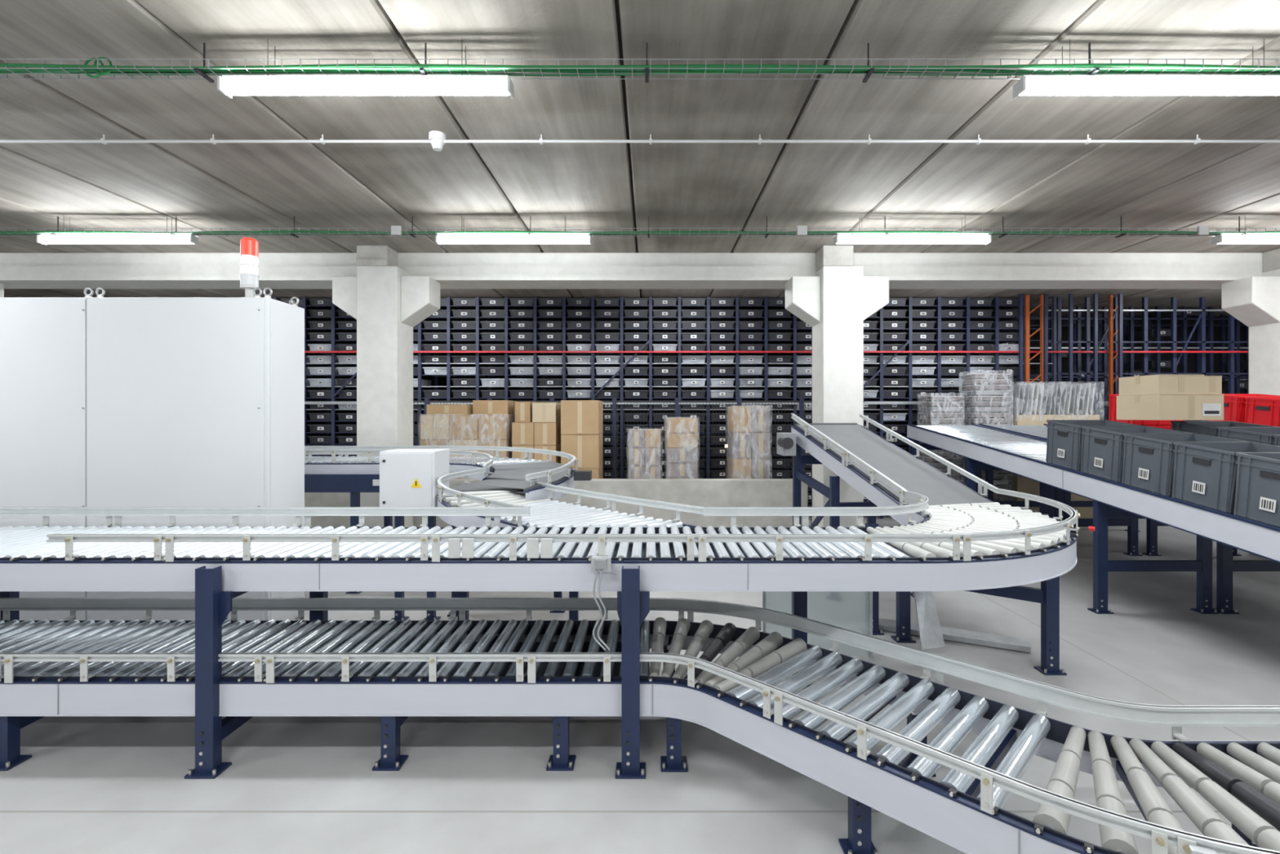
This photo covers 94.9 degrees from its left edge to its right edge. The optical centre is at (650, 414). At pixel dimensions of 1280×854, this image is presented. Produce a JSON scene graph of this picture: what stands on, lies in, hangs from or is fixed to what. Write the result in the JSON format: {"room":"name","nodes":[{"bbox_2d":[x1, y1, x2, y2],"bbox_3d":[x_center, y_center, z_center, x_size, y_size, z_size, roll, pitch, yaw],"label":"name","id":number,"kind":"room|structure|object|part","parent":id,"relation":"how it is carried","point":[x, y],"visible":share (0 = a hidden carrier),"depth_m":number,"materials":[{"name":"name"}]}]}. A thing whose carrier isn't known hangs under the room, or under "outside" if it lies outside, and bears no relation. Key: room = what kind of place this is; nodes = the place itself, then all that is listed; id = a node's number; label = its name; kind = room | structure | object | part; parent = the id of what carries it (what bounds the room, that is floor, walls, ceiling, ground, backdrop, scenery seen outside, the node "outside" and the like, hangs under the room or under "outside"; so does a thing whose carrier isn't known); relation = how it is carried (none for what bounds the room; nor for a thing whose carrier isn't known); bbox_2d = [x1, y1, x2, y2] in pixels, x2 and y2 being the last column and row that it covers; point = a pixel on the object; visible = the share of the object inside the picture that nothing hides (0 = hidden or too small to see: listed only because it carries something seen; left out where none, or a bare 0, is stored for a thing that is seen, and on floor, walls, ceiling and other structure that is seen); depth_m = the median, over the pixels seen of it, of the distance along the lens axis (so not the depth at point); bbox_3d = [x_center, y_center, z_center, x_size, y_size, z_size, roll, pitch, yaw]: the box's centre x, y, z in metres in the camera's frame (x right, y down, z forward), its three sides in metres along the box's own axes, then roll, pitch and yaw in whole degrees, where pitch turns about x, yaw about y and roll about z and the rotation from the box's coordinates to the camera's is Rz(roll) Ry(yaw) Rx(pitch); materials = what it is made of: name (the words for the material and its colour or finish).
{"room":"distribution center","nodes":[
{"label":"distribution center","id":0,"kind":"room"},
{"bbox_2d":[304,478,807,527],"bbox_3d":[-5.225,1.325,7.740,14.550,0.950,0.160,0,0,0],"label":"wall","id":1,"kind":"structure","parent":0,"point":[702,492],"depth_m":7.66,"materials":[{"name":"concrete"}]},
{"bbox_2d":[0,253,1262,288],"bbox_3d":[0.000,-1.875,7.690,24.976,0.350,0.520,0,0,0],"label":"ceiling beam","id":2,"kind":"structure","parent":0,"point":[17,270],"depth_m":7.43,"materials":[{"name":"grey concrete"}]},
{"bbox_2d":[0,0,1279,315],"bbox_3d":[0.000,-2.175,3.100,25.000,0.250,18.200,0,0,0],"label":"ceiling","id":3,"kind":"structure","parent":0,"point":[82,184],"depth_m":4.31,"materials":[{"name":"concrete"}]},
{"bbox_2d":[35,215,198,244],"bbox_3d":[-5.500,-1.908,6.070,1.590,0.283,0.094,0,0,0],"label":"ceiling lamp","id":4,"kind":"object","parent":3,"relation":"attached to","point":[46,239],"visible":1,"depth_m":6.04,"materials":[{"name":"white"}]},
{"bbox_2d":[38,236,194,244],"bbox_3d":[-5.500,-1.796,6.070,1.560,0.059,0.090,0,0,0],"label":"diffuser","id":5,"kind":"object","parent":4,"relation":"attached to","point":[43,240],"depth_m":6.03,"materials":[{"name":"white plastic"}]},
{"bbox_2d":[217,39,513,98],"bbox_3d":[-1.560,-1.908,3.240,1.590,0.283,0.094,0,0,0],"label":"ceiling lamp","id":6,"kind":"object","parent":3,"relation":"attached to","point":[229,86],"visible":1,"depth_m":3.21,"materials":[{"name":"white"}]},
{"bbox_2d":[220,79,509,95],"bbox_3d":[-1.560,-1.796,3.240,1.560,0.059,0.090,0,0,0],"label":"diffuser","id":7,"kind":"object","parent":6,"relation":"attached to","point":[228,86],"depth_m":3.20,"materials":[{"name":"white plastic"}]},
{"bbox_2d":[428,130,445,151],"bbox_3d":[-1.560,-1.995,4.300,0.120,0.110,0.120,0,0,0],"label":"smoke detector","id":8,"kind":"object","parent":3,"relation":"attached to","point":[437,138],"visible":0.99,"depth_m":4.26,"materials":[{"name":"white plastic"}]},
{"bbox_2d":[435,234,591,244],"bbox_3d":[-1.410,-1.908,6.070,1.590,0.283,0.094,0,0,0],"label":"ceiling lamp","id":9,"kind":"object","parent":3,"relation":"attached to","point":[439,238],"visible":1,"depth_m":6.04,"materials":[{"name":"white"}]},
{"bbox_2d":[436,236,589,244],"bbox_3d":[-1.410,-1.796,6.070,1.560,0.059,0.090,0,0,0],"label":"diffuser","id":10,"kind":"object","parent":9,"relation":"attached to","point":[440,240],"depth_m":6.03,"materials":[{"name":"white plastic"}]},
{"bbox_2d":[0,42,1279,82],"bbox_3d":[0.000,-1.946,3.240,24.804,0.204,0.120,0,0,0],"label":"cable tray","id":11,"kind":"object","parent":3,"relation":"hanging from","point":[425,68],"visible":0.91,"depth_m":3.21,"materials":[{"name":"green metal"}]},
{"bbox_2d":[0,216,1279,237],"bbox_3d":[0.000,-1.944,6.065,24.804,0.208,0.130,0,0,0],"label":"cable tray","id":12,"kind":"object","parent":3,"relation":"hanging from","point":[395,229],"visible":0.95,"depth_m":6.02,"materials":[{"name":"green metal"}]},
{"bbox_2d":[0,134,1279,144],"bbox_3d":[0.000,-2.018,4.300,24.960,0.065,0.030,0,0,0],"label":"conduit","id":13,"kind":"object","parent":3,"relation":"hanging from","point":[103,140],"depth_m":4.29,"materials":[{"name":"grey metal"}]},
{"bbox_2d":[833,215,991,244],"bbox_3d":[2.700,-1.908,6.070,1.590,0.283,0.094,0,0,0],"label":"ceiling lamp","id":14,"kind":"object","parent":3,"relation":"attached to","point":[861,238],"visible":1,"depth_m":6.04,"materials":[{"name":"white"}]},
{"bbox_2d":[836,236,990,244],"bbox_3d":[2.700,-1.796,6.070,1.560,0.059,0.090,0,0,0],"label":"diffuser","id":15,"kind":"object","parent":14,"relation":"attached to","point":[840,240],"depth_m":6.03,"materials":[{"name":"white plastic"}]},
{"bbox_2d":[1013,39,1279,98],"bbox_3d":[2.820,-1.908,3.240,1.590,0.283,0.094,0,0,0],"label":"ceiling lamp","id":16,"kind":"object","parent":3,"relation":"attached to","point":[1028,85],"visible":0.97,"depth_m":3.21,"materials":[{"name":"white"}]},
{"bbox_2d":[1019,79,1279,95],"bbox_3d":[2.820,-1.796,3.240,1.560,0.059,0.090,0,0,0],"label":"diffuser","id":17,"kind":"object","parent":16,"relation":"attached to","point":[1027,86],"depth_m":3.20,"materials":[{"name":"white plastic"}]},
{"bbox_2d":[1212,215,1279,244],"bbox_3d":[6.640,-1.908,6.070,1.590,0.283,0.094,0,0,0],"label":"ceiling lamp","id":18,"kind":"object","parent":3,"relation":"attached to","point":[1221,238],"visible":1,"depth_m":6.04,"materials":[{"name":"white"}]},
{"bbox_2d":[1217,236,1279,244],"bbox_3d":[6.640,-1.796,6.070,1.560,0.059,0.090,0,0,0],"label":"diffuser","id":19,"kind":"object","parent":18,"relation":"attached to","point":[1220,240],"depth_m":6.03,"materials":[{"name":"white plastic"}]},
{"bbox_2d":[0,515,1279,853],"bbox_3d":[0.000,1.900,3.100,25.000,0.201,18.200,0,0,0],"label":"floor","id":20,"kind":"structure","parent":0,"point":[89,784],"depth_m":3.03,"materials":[{"name":"concrete"}]},
{"bbox_2d":[0,282,4,297],"bbox_3d":[-8.950,-0.125,7.350,1.190,3.850,0.500,0,0,0],"label":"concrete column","id":21,"kind":"structure","parent":20,"relation":"on","point":[2,285],"depth_m":7.57,"materials":[{"name":"grey concrete"}]},
{"bbox_2d":[0,287,304,620],"bbox_3d":[-5.062,0.406,4.731,4.276,2.789,0.498,0,0,0],"label":"tall cabinet","id":22,"kind":"object","parent":20,"relation":"on","point":[105,402],"visible":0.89,"depth_m":4.49,"materials":[{"name":"grey metal"}]},
{"bbox_2d":[240,237,259,297],"bbox_3d":[-3.180,-1.147,4.660,0.130,0.491,0.130,0,0,0],"label":"beacon","id":23,"kind":"object","parent":22,"relation":"on","point":[249,247],"visible":0.84,"depth_m":4.62,"materials":[{"name":"red plastic"}]},
{"bbox_2d":[332,244,439,527],"bbox_3d":[-3.310,-0.125,7.350,1.190,3.850,0.500,0,0,0],"label":"concrete column","id":24,"kind":"structure","parent":20,"relation":"on","point":[386,303],"depth_m":7.10,"materials":[{"name":"white concrete"}]},
{"bbox_2d":[379,448,448,620],"bbox_3d":[-2.065,1.055,5.152,0.470,1.490,0.395,0,0,0],"label":"electrical box","id":25,"kind":"object","parent":20,"relation":"on","point":[408,477],"visible":0.52,"depth_m":4.96,"materials":[{"name":"white metal"}]},
{"bbox_3d":[-2.065,0.565,4.967,0.430,0.470,0.024,0,0,0],"label":"door and sign","id":26,"kind":"part","parent":25,"relation":"part of","materials":[{"name":"white metal"}]},
{"bbox_2d":[420,400,516,478],"bbox_3d":[-2.535,0.799,8.339,1.230,2.002,0.853,0,0,0],"label":"cardboard boxes","id":27,"kind":"object","parent":20,"relation":"on","point":[483,422],"visible":0.31,"depth_m":7.96,"materials":[{"name":"brown cardboard"}]},
{"bbox_2d":[304,445,704,620],"bbox_3d":[-2.205,1.078,5.790,6.253,1.444,2.243,0,0,25],"label":"conveyor","id":28,"kind":"object","parent":20,"relation":"on","point":[536,485],"visible":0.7,"depth_m":5.32,"materials":[{"name":"metal"}]},
{"bbox_2d":[511,401,560,463],"bbox_3d":[-1.580,0.809,8.275,0.600,1.982,0.650,0,0,0],"label":"cardboard boxes","id":29,"kind":"object","parent":20,"relation":"on","point":[537,425],"visible":0.34,"depth_m":7.96,"materials":[{"name":"brown cardboard"}]},
{"bbox_2d":[0,413,1095,778],"bbox_3d":[-2.390,0.891,3.689,11.149,1.818,3.553,0,0,-16],"label":"conveyor","id":30,"kind":"object","parent":20,"relation":"on","point":[950,536],"visible":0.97,"depth_m":3.07,"materials":[{"name":"silver metal"}]},
{"bbox_2d":[560,400,603,478],"bbox_3d":[-0.960,0.801,8.325,0.520,1.998,0.750,0,0,0],"label":"cardboard boxes","id":31,"kind":"object","parent":20,"relation":"on","point":[581,420],"visible":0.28,"depth_m":7.97,"materials":[{"name":"brown cardboard"}]},
{"bbox_2d":[413,398,864,526],"bbox_3d":[-0.565,0.775,8.950,7.630,2.050,0.060,0,0,0],"label":"mesh fence","id":32,"kind":"object","parent":20,"relation":"on","point":[427,401],"visible":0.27,"depth_m":8.95,"materials":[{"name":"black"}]},
{"bbox_2d":[0,597,1279,853],"bbox_3d":[-1.200,1.501,3.036,13.697,0.598,2.067,0,0,8],"label":"conveyor","id":33,"kind":"object","parent":20,"relation":"on","point":[393,670],"visible":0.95,"depth_m":2.97,"materials":[{"name":"metal"}]},
{"bbox_2d":[628,429,660,478],"bbox_3d":[-0.080,0.995,8.164,0.500,1.610,0.504,0,0,0],"label":"stacked boxes","id":34,"kind":"object","parent":20,"relation":"on","point":[644,445],"visible":0.38,"depth_m":7.95,"materials":[{"name":"brown cardboard"}]},
{"bbox_2d":[666,417,697,478],"bbox_3d":[0.430,0.915,8.264,0.480,1.770,0.704,0,0,0],"label":"stacked boxes","id":35,"kind":"object","parent":20,"relation":"on","point":[682,450],"visible":0.38,"depth_m":7.96,"materials":[{"name":"brown cardboard"}]},
{"bbox_2d":[724,444,727,478],"bbox_3d":[1.350,1.150,9.800,3.160,1.300,0.057,0,0,0],"label":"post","id":36,"kind":"object","parent":20,"relation":"on","point":[725,445],"visible":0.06,"depth_m":9.79,"materials":[{"name":"beige"}]},
{"bbox_2d":[727,406,769,478],"bbox_3d":[1.370,0.835,8.264,0.560,1.930,0.704,0,0,0],"label":"stacked boxes","id":37,"kind":"object","parent":20,"relation":"on","point":[748,427],"visible":0.49,"depth_m":7.96,"materials":[{"name":"brown cardboard"}]},
{"bbox_2d":[271,293,1248,518],"bbox_3d":[0.185,-0.120,10.925,24.430,3.840,2.050,0,0,0],"label":"storage rack","id":38,"kind":"object","parent":20,"relation":"on","point":[979,318],"visible":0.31,"depth_m":10.25,"materials":[{"name":"blue"}]},
{"bbox_2d":[762,591,872,658],"bbox_3d":[1.235,1.350,4.355,0.810,0.900,0.030,0,0,0],"label":"panel","id":39,"kind":"object","parent":20,"relation":"on","point":[852,611],"visible":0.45,"depth_m":4.35,"materials":[{"name":"white metal"}]},
{"bbox_2d":[785,244,888,527],"bbox_3d":[2.330,-0.125,7.350,1.190,3.850,0.500,0,0,0],"label":"concrete column","id":40,"kind":"structure","parent":20,"relation":"on","point":[836,302],"depth_m":7.10,"materials":[{"name":"white concrete"}]},
{"bbox_2d":[919,395,962,482],"bbox_3d":[4.750,0.725,9.635,0.540,2.150,0.470,0,0,0],"label":"packages","id":41,"kind":"object","parent":20,"relation":"on","point":[949,456],"visible":0.29,"depth_m":9.45,"materials":[{"name":"grey plastic"}]},
{"bbox_2d":[879,591,1031,653],"bbox_3d":[2.248,1.345,4.694,1.396,0.890,0.587,0,0,15],"label":"bracket","id":42,"kind":"object","parent":20,"relation":"on","point":[930,631],"visible":0.52,"depth_m":4.61,"materials":[{"name":"grey metal"}]},
{"bbox_2d":[960,373,1011,500],"bbox_3d":[5.490,0.545,9.635,0.620,2.510,0.470,0,0,0],"label":"packages","id":43,"kind":"object","parent":20,"relation":"on","point":[985,387],"visible":0.24,"depth_m":9.45,"materials":[{"name":"grey plastic"}]},
{"bbox_2d":[1001,382,1099,526],"bbox_3d":[6.560,0.635,9.635,1.400,2.330,0.450,0,0,0],"label":"packages","id":44,"kind":"object","parent":20,"relation":"on","point":[1032,403],"visible":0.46,"depth_m":9.48,"materials":[{"name":"grey plastic"}]},
{"bbox_2d":[906,423,1279,613],"bbox_3d":[4.585,0.971,6.000,1.100,1.658,6.600,0,0,0],"label":"conveyor","id":45,"kind":"object","parent":20,"relation":"on","point":[983,447],"visible":0.57,"depth_m":5.34,"materials":[{"name":"metal"}]},
{"bbox_2d":[1045,419,1144,471],"bbox_3d":[4.450,0.299,5.922,0.622,0.489,0.526,0,0,0],"label":"crate","id":46,"kind":"object","parent":45,"relation":"on","point":[1064,437],"visible":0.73,"depth_m":5.93,"materials":[{"name":"grey plastic"}]},
{"bbox_2d":[1080,426,1192,481],"bbox_3d":[4.450,0.353,5.425,0.622,0.489,0.526,0,0,0],"label":"crate","id":47,"kind":"object","parent":45,"relation":"on","point":[1102,446],"visible":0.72,"depth_m":5.43,"materials":[{"name":"grey plastic"}]},
{"bbox_2d":[1121,433,1247,495],"bbox_3d":[4.450,0.406,4.928,0.622,0.489,0.526,0,0,0],"label":"crate","id":48,"kind":"object","parent":45,"relation":"on","point":[1148,459],"visible":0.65,"depth_m":4.93,"materials":[{"name":"grey plastic"}]},
{"bbox_2d":[1172,441,1279,512],"bbox_3d":[4.450,0.460,4.431,0.622,0.489,0.526,0,0,0],"label":"crate","id":49,"kind":"object","parent":45,"relation":"on","point":[1205,473],"visible":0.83,"depth_m":4.44,"materials":[{"name":"grey plastic"}]},
{"bbox_2d":[1233,453,1279,526],"bbox_3d":[4.450,0.514,3.934,0.622,0.489,0.526,0,0,0],"label":"crate","id":50,"kind":"object","parent":45,"relation":"on","point":[1257,495],"visible":1,"depth_m":4.02,"materials":[{"name":"grey plastic"}]},
{"bbox_2d":[978,423,1279,613],"bbox_3d":[5.720,0.971,6.000,1.100,1.658,6.600,0,0,0],"label":"conveyor","id":51,"kind":"object","parent":20,"relation":"on","point":[1225,565],"visible":0.11,"depth_m":7.52,"materials":[{"name":"metal"}]},
{"bbox_2d":[1138,424,1172,429],"bbox_3d":[5.740,0.262,6.829,0.602,0.360,0.424,0,0,0],"label":"crate","id":52,"kind":"object","parent":51,"relation":"on","point":[1162,426],"visible":0.06,"depth_m":6.62,"materials":[{"name":"plastic"}]},
{"bbox_2d":[1108,394,1185,425],"bbox_3d":[5.740,-0.064,6.795,0.602,0.360,0.424,0,0,0],"label":"crate","id":53,"kind":"object","parent":52,"relation":"on","point":[1113,397],"visible":0.27,"depth_m":6.79,"materials":[{"name":"plastic"}]},
{"bbox_2d":[1170,421,1276,436],"bbox_3d":[5.660,0.310,5.822,0.622,0.489,0.526,0,0,0],"label":"crate","id":54,"kind":"object","parent":51,"relation":"on","point":[1206,428],"visible":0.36,"depth_m":5.89,"materials":[{"name":"grey plastic"}]},
{"bbox_2d":[1116,374,1223,420],"bbox_3d":[5.210,-0.169,5.907,0.643,0.442,0.527,0,0,0],"label":"carton","id":55,"kind":"object","parent":54,"relation":"on","point":[1152,397],"visible":1,"depth_m":5.67,"materials":[{"name":"cardboard"}]},
{"bbox_2d":[1217,426,1279,444],"bbox_3d":[5.660,0.364,5.325,0.622,0.489,0.526,0,0,0],"label":"crate","id":56,"kind":"object","parent":51,"relation":"on","point":[1264,435],"visible":0.31,"depth_m":5.40,"materials":[{"name":"grey plastic"}]},
{"bbox_2d":[1272,435,1279,446],"bbox_3d":[5.660,0.417,4.828,0.622,0.489,0.526,0,0,0],"label":"crate","id":57,"kind":"object","parent":51,"relation":"on","point":[1277,440],"visible":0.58,"depth_m":5.02,"materials":[{"name":"grey plastic"}]},
{"bbox_2d":[1063,490,1241,555],"bbox_3d":[6.950,0.971,6.750,1.170,1.658,5.100,0,0,0],"label":"conveyor","id":58,"kind":"object","parent":20,"relation":"on","point":[1151,526],"visible":0.09,"depth_m":7.54,"materials":[{"name":"metal"}]},
{"bbox_3d":[6.950,0.257,6.883,0.602,0.320,0.404,0,6,0],"label":"crate","id":59,"kind":"object","parent":58,"relation":"on","visible":0},
{"bbox_2d":[1208,393,1279,422],"bbox_3d":[6.950,-0.070,6.845,0.602,0.360,0.424,0,0,0],"label":"crate","id":60,"kind":"object","parent":59,"relation":"on","point":[1234,406],"visible":0.36,"depth_m":6.73,"materials":[{"name":"plastic"}]},
{"bbox_2d":[1221,248,1279,555],"bbox_3d":[7.970,-0.125,7.350,1.190,3.850,0.500,0,0,0],"label":"concrete column","id":61,"kind":"structure","parent":20,"relation":"on","point":[1254,301],"depth_m":7.34,"materials":[{"name":"white concrete"}]},
{"bbox_2d":[306,315,1244,478],"bbox_3d":[0.000,-0.125,12.300,25.000,3.850,0.200,0,0,0],"label":"wall","id":62,"kind":"structure","parent":0,"point":[1034,369],"depth_m":12.20,"materials":[{"name":"black"}]},
{"bbox_3d":[6.950,0.305,6.433,0.602,0.320,0.404,0,6,0],"label":"crate","id":63,"kind":"object","parent":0,"visible":0},
{"bbox_2d":[1244,396,1279,426],"bbox_3d":[6.950,-0.021,6.395,0.602,0.360,0.424,0,0,0],"label":"crate","id":64,"kind":"object","parent":63,"relation":"on","point":[1264,411],"visible":0.76,"depth_m":6.40,"materials":[{"name":"plastic"}]}
]}

